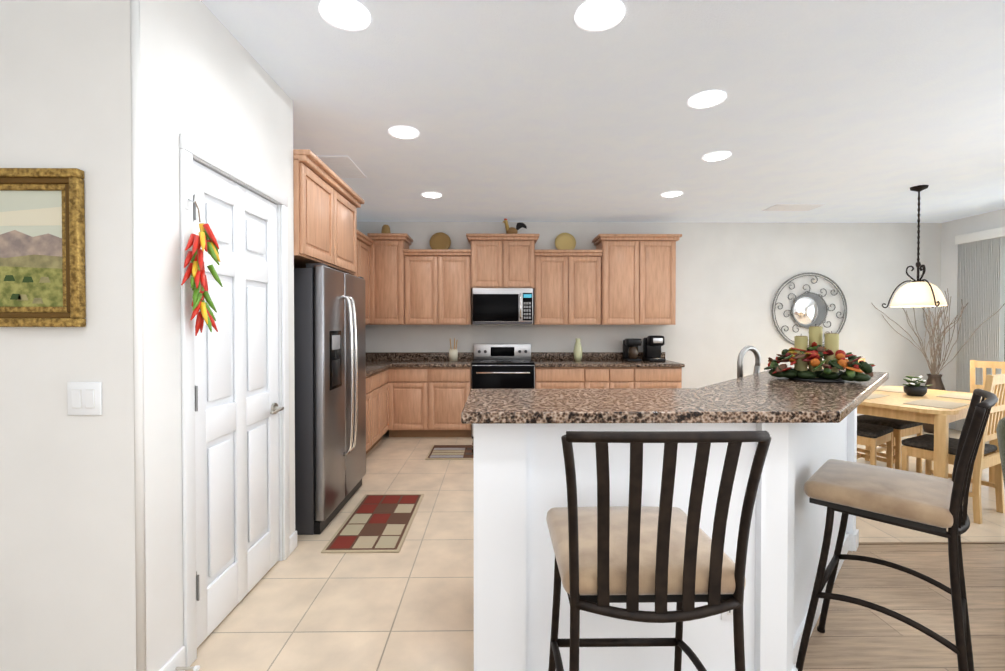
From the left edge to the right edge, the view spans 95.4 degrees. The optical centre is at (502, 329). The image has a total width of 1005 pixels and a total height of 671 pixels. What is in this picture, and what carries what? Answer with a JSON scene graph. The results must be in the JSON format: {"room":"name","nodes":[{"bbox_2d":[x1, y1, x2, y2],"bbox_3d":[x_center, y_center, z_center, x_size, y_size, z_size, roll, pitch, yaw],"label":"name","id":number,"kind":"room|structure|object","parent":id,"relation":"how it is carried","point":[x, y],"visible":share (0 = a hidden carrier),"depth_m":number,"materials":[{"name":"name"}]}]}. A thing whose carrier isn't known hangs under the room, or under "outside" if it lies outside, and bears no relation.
{"room":"kitchen and dining room","nodes":[
{"label":"kitchen and dining room","id":0,"kind":"room"},
{"bbox_2d":[0,0,175,670],"bbox_3d":[-2.217,-0.016,1.640,1.900,2.740,0.120,0,1,-1],"label":"wall","id":1,"kind":"structure","parent":0,"point":[112,99],"depth_m":1.60,"materials":[{"name":"paint"}]},
{"bbox_2d":[0,168,85,326],"bbox_3d":[-1.851,-0.280,1.564,0.812,0.540,0.030,0,1,-1],"label":"framed painting","id":2,"kind":"object","parent":1,"relation":"attached to","point":[42,247],"visible":1,"depth_m":1.58,"materials":[{"name":"gold metal"}]},
{"bbox_2d":[67,382,101,414],"bbox_3d":[-1.452,0.238,1.584,0.116,0.116,0.013,0,1,-1],"label":"switch plate","id":3,"kind":"object","parent":1,"relation":"attached to","point":[84,398],"visible":1,"depth_m":1.58,"materials":[{"name":"white plastic"}]},
{"bbox_2d":[172,0,294,651],"bbox_3d":[-1.325,-0.024,2.261,0.100,2.740,1.100,0,1,-1],"label":"wall","id":4,"kind":"structure","parent":0,"point":[223,99],"depth_m":2.05,"materials":[{"name":"paint"}]},
{"bbox_2d":[175,665,199,670],"bbox_3d":[-1.212,1.302,1.758,0.085,0.018,0.018,0,1,-1],"label":"doorstop","id":5,"kind":"object","parent":4,"relation":"attached to","point":[195,668],"visible":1,"depth_m":1.75,"materials":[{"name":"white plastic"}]},
{"bbox_2d":[181,194,222,335],"bbox_3d":[-1.193,-0.258,1.818,0.120,0.563,0.170,0,1,-1],"label":"hanging ristra","id":6,"kind":"object","parent":4,"relation":"hanging from","point":[205,239],"visible":1,"depth_m":1.80,"materials":[{"name":"red"}]},
{"bbox_2d":[179,133,289,666],"bbox_3d":[-1.317,0.284,2.255,0.116,2.125,0.900,0,1,-1],"label":"door frame","id":7,"kind":"structure","parent":4,"relation":"attached to","point":[190,148],"depth_m":1.85,"materials":[{"name":"white wood"}]},
{"bbox_2d":[193,160,283,647],"bbox_3d":[-1.273,0.312,2.252,0.100,2.045,0.772,0,1,-1],"label":"pantry door","id":8,"kind":"structure","parent":4,"relation":"in","point":[237,408],"depth_m":2.21,"materials":[{"name":"white wood"}]},
{"bbox_2d":[293,149,340,268],"bbox_3d":[-1.599,-0.773,3.110,0.727,0.617,0.614,0,1,-1],"label":"upper cabinet","id":9,"kind":"object","parent":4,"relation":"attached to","point":[317,198],"depth_m":3.02,"materials":[{"name":"brown wood"}]},
{"bbox_2d":[336,185,360,276],"bbox_3d":[-1.604,-0.779,3.602,0.727,0.617,0.614,0,1,-1],"label":"upper cabinet","id":10,"kind":"object","parent":0,"relation":"attached to","point":[350,236],"depth_m":3.72,"materials":[{"name":"brown wood"}]},
{"bbox_2d":[361,233,372,324],"bbox_3d":[-1.796,-0.572,5.458,0.387,1.017,0.516,0,1,-1],"label":"upper cabinet","id":11,"kind":"object","parent":0,"relation":"attached to","point":[366,245],"depth_m":5.60,"materials":[{"name":"brown wood"}]},
{"bbox_2d":[185,428,1004,670],"bbox_3d":[1.405,1.353,1.490,9.140,0.006,9.300,0,1,-1],"label":"floor","id":12,"kind":"structure","parent":0,"point":[306,605],"depth_m":2.29,"materials":[{"name":"tile"}]},
{"bbox_2d":[294,263,365,534],"bbox_3d":[-1.503,0.446,3.440,0.832,1.772,0.950,0,1,-1],"label":"refrigerator","id":13,"kind":"object","parent":12,"relation":"on","point":[330,381],"visible":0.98,"depth_m":3.03,"materials":[{"name":"grey metal"}]},
{"bbox_2d":[366,377,372,453],"bbox_3d":[-1.663,0.888,4.509,0.630,0.860,0.508,0,1,-1],"label":"base cabinet","id":14,"kind":"object","parent":12,"relation":"on","point":[369,380],"depth_m":4.64,"materials":[{"name":"brown wood"}]},
{"bbox_2d":[321,494,423,552],"bbox_3d":[-0.861,1.328,3.208,0.470,0.011,0.930,0,1,-1],"label":"area rug","id":15,"kind":"object","parent":12,"relation":"on","point":[377,523],"visible":1,"depth_m":3.10,"materials":[{"name":"beige"}]},
{"bbox_2d":[373,373,380,446],"bbox_3d":[-1.668,0.884,4.893,0.630,0.860,0.518,0,1,-1],"label":"base cabinet","id":16,"kind":"object","parent":12,"relation":"on","point":[376,376],"depth_m":4.95,"materials":[{"name":"brown wood"}]},
{"bbox_2d":[381,365,392,438],"bbox_3d":[-1.650,0.879,5.258,0.675,0.860,0.456,0,1,-1],"label":"base cabinet","id":17,"kind":"object","parent":12,"relation":"on","point":[386,374],"depth_m":5.40,"materials":[{"name":"brown wood"}]},
{"bbox_2d":[393,365,432,436],"bbox_3d":[-1.107,0.873,5.763,0.552,0.860,0.676,0,1,-1],"label":"base cabinet","id":18,"kind":"object","parent":12,"relation":"on","point":[412,384],"depth_m":5.48,"materials":[{"name":"brown wood"}]},
{"bbox_2d":[366,361,392,376],"bbox_3d":[-1.657,0.432,5.009,0.655,0.039,2.160,0,1,-1],"label":"countertop","id":19,"kind":"structure","parent":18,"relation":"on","point":[372,367],"depth_m":5.16,"materials":[{"name":"brown stone"}]},
{"bbox_2d":[393,361,472,368],"bbox_3d":[-0.865,0.422,5.772,0.968,0.039,0.654,0,1,-1],"label":"countertop","id":20,"kind":"structure","parent":18,"relation":"on","point":[436,364],"depth_m":5.54,"materials":[{"name":"brown stone"}]},
{"bbox_2d":[449,338,457,360],"bbox_3d":[-0.638,0.255,5.923,0.120,0.291,0.120,0,1,-1],"label":"utensil crock","id":21,"kind":"object","parent":20,"relation":"on","point":[453,354],"visible":1,"depth_m":5.88,"materials":[{"name":"beige ceramic"}]},
{"bbox_2d":[425,445,473,459],"bbox_3d":[-0.221,1.307,4.911,1.130,0.011,0.540,0,1,-1],"label":"area rug","id":22,"kind":"object","parent":12,"relation":"on","point":[450,452],"visible":0.44,"depth_m":4.86,"materials":[{"name":"beige fabric"}]},
{"bbox_2d":[433,369,471,436],"bbox_3d":[-0.672,0.873,5.792,0.579,0.860,0.630,0,1,-1],"label":"base cabinet","id":23,"kind":"object","parent":12,"relation":"on","point":[452,388],"depth_m":5.48,"materials":[{"name":"brown wood"}]},
{"bbox_2d":[472,344,534,437],"bbox_3d":[0.004,0.746,5.756,0.754,1.115,0.695,0,1,-1],"label":"stove","id":24,"kind":"object","parent":12,"relation":"on","point":[503,366],"visible":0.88,"depth_m":5.47,"materials":[{"name":"grey metal"}]},
{"bbox_2d":[535,369,592,388],"bbox_3d":[0.719,0.873,5.808,0.659,0.860,0.630,0,1,-1],"label":"base cabinet","id":25,"kind":"object","parent":12,"relation":"on","point":[544,378],"depth_m":5.49,"materials":[{"name":"brown wood"}]},
{"bbox_2d":[533,361,684,368],"bbox_3d":[1.285,0.422,5.797,1.796,0.039,0.654,0,1,-1],"label":"countertop","id":26,"kind":"structure","parent":25,"relation":"on","point":[538,364],"depth_m":5.51,"materials":[{"name":"brown stone"}]},
{"bbox_2d":[573,338,582,360],"bbox_3d":[0.982,0.255,5.942,0.120,0.290,0.120,0,1,-1],"label":"vase","id":27,"kind":"object","parent":26,"relation":"on","point":[577,351],"visible":1,"depth_m":5.90,"materials":[{"name":"beige ceramic"}]},
{"bbox_2d":[623,338,641,361],"bbox_3d":[1.682,0.255,5.931,0.180,0.290,0.240,0,1,-1],"label":"drip coffee maker","id":28,"kind":"object","parent":26,"relation":"on","point":[630,350],"visible":0.98,"depth_m":5.83,"materials":[{"name":"black plastic"}]},
{"bbox_2d":[643,335,665,361],"bbox_3d":[1.962,0.235,5.914,0.200,0.330,0.300,0,1,-1],"label":"coffee maker","id":29,"kind":"object","parent":26,"relation":"on","point":[652,344],"visible":1,"depth_m":5.91,"materials":[{"name":"black plastic"}]},
{"bbox_2d":[593,369,616,387],"bbox_3d":[1.131,0.872,5.813,0.426,0.860,0.630,0,1,-1],"label":"base cabinet","id":30,"kind":"object","parent":12,"relation":"on","point":[602,378],"depth_m":5.50,"materials":[{"name":"brown wood"}]},
{"bbox_2d":[617,369,640,387],"bbox_3d":[1.435,0.872,5.817,0.426,0.860,0.630,0,1,-1],"label":"base cabinet","id":31,"kind":"object","parent":12,"relation":"on","point":[626,378],"depth_m":5.50,"materials":[{"name":"brown wood"}]},
{"bbox_2d":[546,431,770,670],"bbox_3d":[0.365,0.789,1.258,0.473,1.142,0.536,0,1,-1],"label":"bar stool","id":32,"kind":"object","parent":12,"relation":"on","point":[633,554],"visible":1,"depth_m":1.07,"materials":[{"name":"brown metal"}]},
{"bbox_2d":[641,369,681,387],"bbox_3d":[1.841,0.872,5.822,0.645,0.860,0.630,0,1,-1],"label":"base cabinet","id":33,"kind":"object","parent":12,"relation":"on","point":[650,378],"depth_m":5.50,"materials":[{"name":"brown wood"}]},
{"bbox_2d":[472,424,858,670],"bbox_3d":[1.052,0.821,2.506,2.329,1.045,1.790,0,1,-1],"label":"kitchen island","id":34,"kind":"object","parent":12,"relation":"on","point":[520,475],"depth_m":1.65,"materials":[{"name":"white paint"},{"name":"granite"}]},
{"bbox_2d":[461,368,888,423],"bbox_3d":[1.089,0.280,2.319,2.468,0.038,1.610,0,1,-1],"label":"island countertop","id":35,"kind":"structure","parent":34,"relation":"on","point":[787,395],"depth_m":1.71,"materials":[{"name":"brown stone"}]},
{"bbox_2d":[737,346,768,375],"bbox_3d":[1.464,0.262,2.688,0.232,0.344,0.135,0,1,-1],"label":"faucet","id":36,"kind":"object","parent":35,"relation":"on","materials":[{"name":"silver metal"}]},
{"bbox_2d":[808,363,893,467],"bbox_3d":[3.077,0.808,4.049,0.434,1.033,0.507,0,1,-35],"label":"dining chair","id":37,"kind":"object","parent":12,"relation":"on","point":[873,436],"visible":0.31,"depth_m":3.86,"materials":[{"name":"brown wood"}]},
{"bbox_2d":[844,358,922,472],"bbox_3d":[3.590,0.805,4.353,0.434,1.033,0.507,0,1,-27],"label":"dining chair","id":38,"kind":"object","parent":12,"relation":"on","point":[902,428],"visible":0.33,"depth_m":4.18,"materials":[{"name":"brown wood"}]},
{"bbox_2d":[796,389,997,670],"bbox_3d":[1.454,0.783,1.712,0.473,1.142,0.536,-1,1,-45],"label":"bar stool","id":39,"kind":"object","parent":12,"relation":"on","point":[929,504],"visible":1,"depth_m":1.61,"materials":[{"name":"brown metal"}]},
{"bbox_2d":[857,386,997,482],"bbox_3d":[3.506,0.946,3.910,1.400,0.760,0.850,0,1,-31],"label":"dining table","id":40,"kind":"object","parent":12,"relation":"on","point":[892,405],"visible":0.31,"depth_m":3.44,"materials":[{"name":"brown wood"}]},
{"bbox_2d":[866,393,889,399],"bbox_3d":[3.117,0.563,3.867,0.424,0.005,0.128,0,1,-31],"label":"placemat","id":41,"kind":"object","parent":40,"relation":"on","point":[872,396],"depth_m":3.86,"materials":[{"name":"beige fabric"}]},
{"bbox_2d":[876,386,904,392],"bbox_3d":[3.657,0.558,4.284,0.426,0.005,0.277,0,1,-31],"label":"placemat","id":42,"kind":"object","parent":40,"relation":"on","point":[883,388],"depth_m":4.27,"materials":[{"name":"beige fabric"}]},
{"bbox_2d":[902,376,931,395],"bbox_3d":[3.549,0.480,3.950,0.219,0.169,0.183,0,1,-1],"label":"potted plant","id":43,"kind":"object","parent":40,"relation":"on","point":[912,387],"visible":1,"depth_m":3.91,"materials":[{"name":"grey"}]},
{"bbox_2d":[903,399,969,408],"bbox_3d":[3.331,0.568,3.507,0.423,0.005,0.284,0,1,-31],"label":"placemat","id":44,"kind":"object","parent":40,"relation":"on","point":[937,404],"depth_m":3.52,"materials":[{"name":"beige fabric"}]},
{"bbox_2d":[936,393,972,399],"bbox_3d":[3.891,0.563,3.884,0.423,0.005,0.209,0,1,-31],"label":"placemat","id":45,"kind":"object","parent":40,"relation":"on","point":[950,395],"depth_m":3.86,"materials":[{"name":"beige fabric"}]},
{"bbox_2d":[872,288,1003,433],"bbox_3d":[5.371,0.388,5.682,0.838,1.832,0.944,0,1,-1],"label":"vase","id":46,"kind":"object","parent":12,"relation":"on","point":[934,380],"visible":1,"depth_m":5.77,"materials":[{"name":"brown metal"}]},
{"bbox_2d":[901,373,1004,523],"bbox_3d":[3.385,0.816,3.408,0.434,1.033,0.507,0,1,-27],"label":"dining chair","id":47,"kind":"object","parent":12,"relation":"on","point":[922,447],"visible":0.65,"depth_m":3.27,"materials":[{"name":"brown wood"}]},
{"bbox_2d":[970,360,1004,392],"bbox_3d":[4.520,0.808,4.096,0.434,1.033,0.507,1,1,41],"label":"chair","id":48,"kind":"object","parent":12,"relation":"on","point":[984,365],"visible":0.12,"depth_m":4.34,"materials":[{"name":"brown wood"}]},
{"bbox_2d":[996,417,1004,486],"bbox_3d":[3.354,0.890,1.513,1.160,0.930,2.210,0,1,-1],"label":"sofa","id":49,"kind":"object","parent":12,"relation":"on","point":[1000,429],"visible":1,"depth_m":2.56,"materials":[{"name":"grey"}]},
{"bbox_2d":[201,0,1004,222],"bbox_3d":[1.405,-1.384,1.457,9.140,0.001,9.300,0,1,-1],"label":"ceiling","id":50,"kind":"structure","parent":0,"point":[859,111],"depth_m":2.85,"materials":[{"name":"paint"}]},
{"bbox_2d":[317,156,366,177],"bbox_3d":[-1.405,-1.407,3.973,0.300,0.014,0.550,0,1,-1],"label":"ceiling vent","id":51,"kind":"object","parent":50,"relation":"in","point":[343,166],"visible":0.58,"depth_m":3.93,"materials":[{"name":"white metal"}]},
{"bbox_2d":[319,0,370,30],"bbox_3d":[-0.692,-1.386,2.012,0.216,0.008,0.216,0,1,-1],"label":"recessed light","id":52,"kind":"object","parent":50,"relation":"in","point":[350,15],"visible":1,"depth_m":2.01,"materials":[{"name":"white"}]},
{"bbox_2d":[388,126,418,138],"bbox_3d":[-0.702,-1.401,3.252,0.216,0.008,0.216,0,1,-1],"label":"recessed light","id":53,"kind":"object","parent":50,"relation":"in","point":[402,132],"visible":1,"depth_m":3.24,"materials":[{"name":"white"}]},
{"bbox_2d":[421,192,441,197],"bbox_3d":[-0.746,-1.421,4.821,0.216,0.008,0.216,0,1,-1],"label":"recessed light","id":54,"kind":"object","parent":50,"relation":"in","point":[431,195],"visible":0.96,"depth_m":4.82,"materials":[{"name":"white"}]},
{"bbox_2d":[575,0,624,31],"bbox_3d":[0.428,-1.386,2.015,0.216,0.008,0.216,0,1,-1],"label":"recessed light","id":55,"kind":"object","parent":50,"relation":"in","point":[596,15],"visible":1,"depth_m":2.01,"materials":[{"name":"white"}]},
{"bbox_2d":[661,191,682,196],"bbox_3d":[1.775,-1.420,4.791,0.216,0.008,0.216,0,1,-1],"label":"recessed light","id":56,"kind":"object","parent":50,"relation":"in","point":[672,194],"visible":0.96,"depth_m":4.79,"materials":[{"name":"white"}]},
{"bbox_2d":[687,90,725,108],"bbox_3d":[1.239,-1.395,2.775,0.216,0.008,0.216,0,1,-1],"label":"recessed light","id":57,"kind":"object","parent":50,"relation":"in","point":[706,99],"visible":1,"depth_m":2.77,"materials":[{"name":"white"}]},
{"bbox_2d":[702,151,730,161],"bbox_3d":[1.738,-1.407,3.711,0.216,0.008,0.216,0,1,-1],"label":"recessed light","id":58,"kind":"object","parent":50,"relation":"in","point":[716,156],"visible":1,"depth_m":3.71,"materials":[{"name":"white"}]},
{"bbox_2d":[762,204,825,210],"bbox_3d":[3.389,-1.424,5.330,0.550,0.014,0.300,0,1,-1],"label":"ceiling vent","id":59,"kind":"object","parent":50,"relation":"in","point":[792,207],"visible":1,"depth_m":5.30,"materials":[{"name":"white metal"}]},
{"bbox_2d":[882,185,947,307],"bbox_3d":[4.162,-0.822,4.518,0.476,1.197,0.488,0,1,-1],"label":"pendant lamp","id":60,"kind":"object","parent":50,"relation":"hanging from","point":[919,293],"visible":1,"depth_m":4.48,"materials":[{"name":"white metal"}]},
{"bbox_2d":[357,221,941,415],"bbox_3d":[1.959,-0.072,6.180,8.120,2.740,0.100,0,1,-1],"label":"wall","id":61,"kind":"structure","parent":0,"point":[732,278],"depth_m":6.14,"materials":[{"name":"paint"}]},
{"bbox_2d":[365,233,416,324],"bbox_3d":[-1.424,-0.617,5.866,0.502,1.097,0.426,0,1,-1],"label":"upper cabinet","id":62,"kind":"object","parent":61,"relation":"attached to","point":[391,251],"depth_m":5.70,"materials":[{"name":"brown wood"}]},
{"bbox_2d":[381,225,390,232],"bbox_3d":[-1.498,-1.274,5.874,0.120,0.150,0.120,0,1,-1],"label":"pitcher","id":63,"kind":"object","parent":62,"relation":"on","point":[385,228],"visible":0.77,"depth_m":5.83,"materials":[{"name":"brown"}]},
{"bbox_2d":[409,253,444,324],"bbox_3d":[-0.998,-0.522,5.916,0.481,0.907,0.340,0,1,-1],"label":"upper cabinet","id":64,"kind":"object","parent":61,"relation":"attached to","point":[426,270],"depth_m":5.75,"materials":[{"name":"brown wood"}]},
{"bbox_2d":[430,232,450,248],"bbox_3d":[-0.819,-1.150,5.970,0.280,0.278,0.158,0,1,-1],"label":"decorative plate","id":65,"kind":"object","parent":64,"relation":"on","point":[440,240],"visible":0.94,"depth_m":6.02,"materials":[{"name":"brown wicker"}]},
{"bbox_2d":[445,253,471,324],"bbox_3d":[-0.639,-0.522,5.920,0.481,0.907,0.340,0,1,-1],"label":"upper cabinet","id":66,"kind":"object","parent":61,"relation":"attached to","point":[458,295],"depth_m":5.75,"materials":[{"name":"brown wood"}]},
{"bbox_2d":[469,237,508,288],"bbox_3d":[-0.168,-0.847,5.902,0.461,0.637,0.380,0,1,-1],"label":"upper cabinet","id":67,"kind":"object","parent":61,"relation":"attached to","point":[488,256],"depth_m":5.72,"materials":[{"name":"brown wood"}]},
{"bbox_2d":[472,288,532,324],"bbox_3d":[0.002,-0.297,5.867,0.756,0.454,0.464,0,1,-1],"label":"microwave","id":68,"kind":"object","parent":67,"relation":"attached to","point":[502,306],"visible":1,"depth_m":5.69,"materials":[{"name":"grey metal"}]},
{"bbox_2d":[503,219,526,233],"bbox_3d":[0.156,-1.324,5.913,0.319,0.248,0.088,0,1,-1],"label":"decor","id":69,"kind":"object","parent":67,"relation":"on","point":[511,230],"visible":0.85,"depth_m":5.89,"materials":[{"name":"brown"}]},
{"bbox_2d":[366,353,664,360],"bbox_3d":[0.101,0.349,6.100,4.157,0.101,0.019,0,1,-1],"label":"backsplash","id":70,"kind":"structure","parent":61,"relation":"attached to","point":[369,356],"depth_m":6.08,"materials":[{"name":"brown stone"}]},
{"bbox_2d":[509,237,536,288],"bbox_3d":[0.171,-0.847,5.906,0.461,0.637,0.380,0,1,-1],"label":"upper cabinet","id":71,"kind":"object","parent":61,"relation":"attached to","point":[522,252],"depth_m":5.72,"materials":[{"name":"brown wood"}]},
{"bbox_2d":[533,253,572,324],"bbox_3d":[0.645,-0.523,5.935,0.486,0.907,0.340,0,1,-1],"label":"upper cabinet","id":72,"kind":"object","parent":61,"relation":"attached to","point":[553,295],"depth_m":5.77,"materials":[{"name":"brown wood"}]},
{"bbox_2d":[555,233,575,249],"bbox_3d":[0.831,-1.150,5.989,0.280,0.278,0.158,0,1,-1],"label":"decorative plate","id":73,"kind":"object","parent":72,"relation":"on","point":[565,241],"visible":0.9,"depth_m":6.04,"materials":[{"name":"gold metal"}]},
{"bbox_2d":[573,253,596,324],"bbox_3d":[1.008,-0.523,5.940,0.486,0.907,0.340,0,1,-1],"label":"upper cabinet","id":74,"kind":"object","parent":61,"relation":"attached to","point":[584,264],"depth_m":5.77,"materials":[{"name":"brown wood"}]},
{"bbox_2d":[589,237,644,324],"bbox_3d":[1.482,-0.617,5.924,0.591,1.097,0.380,0,1,-1],"label":"upper cabinet","id":75,"kind":"object","parent":61,"relation":"attached to","point":[620,279],"depth_m":5.74,"materials":[{"name":"brown wood"}]},
{"bbox_2d":[645,237,676,324],"bbox_3d":[1.919,-0.618,5.929,0.526,1.097,0.380,0,1,-1],"label":"upper cabinet","id":76,"kind":"object","parent":61,"relation":"attached to","point":[660,252],"depth_m":5.74,"materials":[{"name":"brown wood"}]},
{"bbox_2d":[772,273,846,345],"bbox_3d":[4.114,-0.261,6.127,1.016,1.016,0.025,0,1,-1],"label":"decor","id":77,"kind":"object","parent":61,"relation":"attached to","point":[808,309],"visible":0.77,"depth_m":6.13,"materials":[{"name":"silver metal"}]},
{"bbox_2d":[940,209,1004,421],"bbox_3d":[6.024,-0.015,1.528,0.100,2.740,9.300,0,1,-1],"label":"wall","id":78,"kind":"structure","parent":0,"point":[950,230],"depth_m":6.01,"materials":[{"name":"paint"}]},
{"bbox_2d":[949,422,959,430],"bbox_3d":[5.917,1.253,5.808,0.014,0.100,0.710,0,1,-1],"label":"baseboard","id":79,"kind":"structure","parent":78,"relation":"attached to","point":[951,425],"depth_m":6.00,"materials":[{"name":"white"}]},
{"bbox_2d":[955,227,1004,430],"bbox_3d":[5.888,0.054,4.473,0.098,2.490,2.850,0,1,-1],"label":"vertical blinds","id":80,"kind":"object","parent":78,"relation":"attached to","point":[981,273],"visible":0.71,"depth_m":5.59,"materials":[{"name":"white plastic"}]}
]}

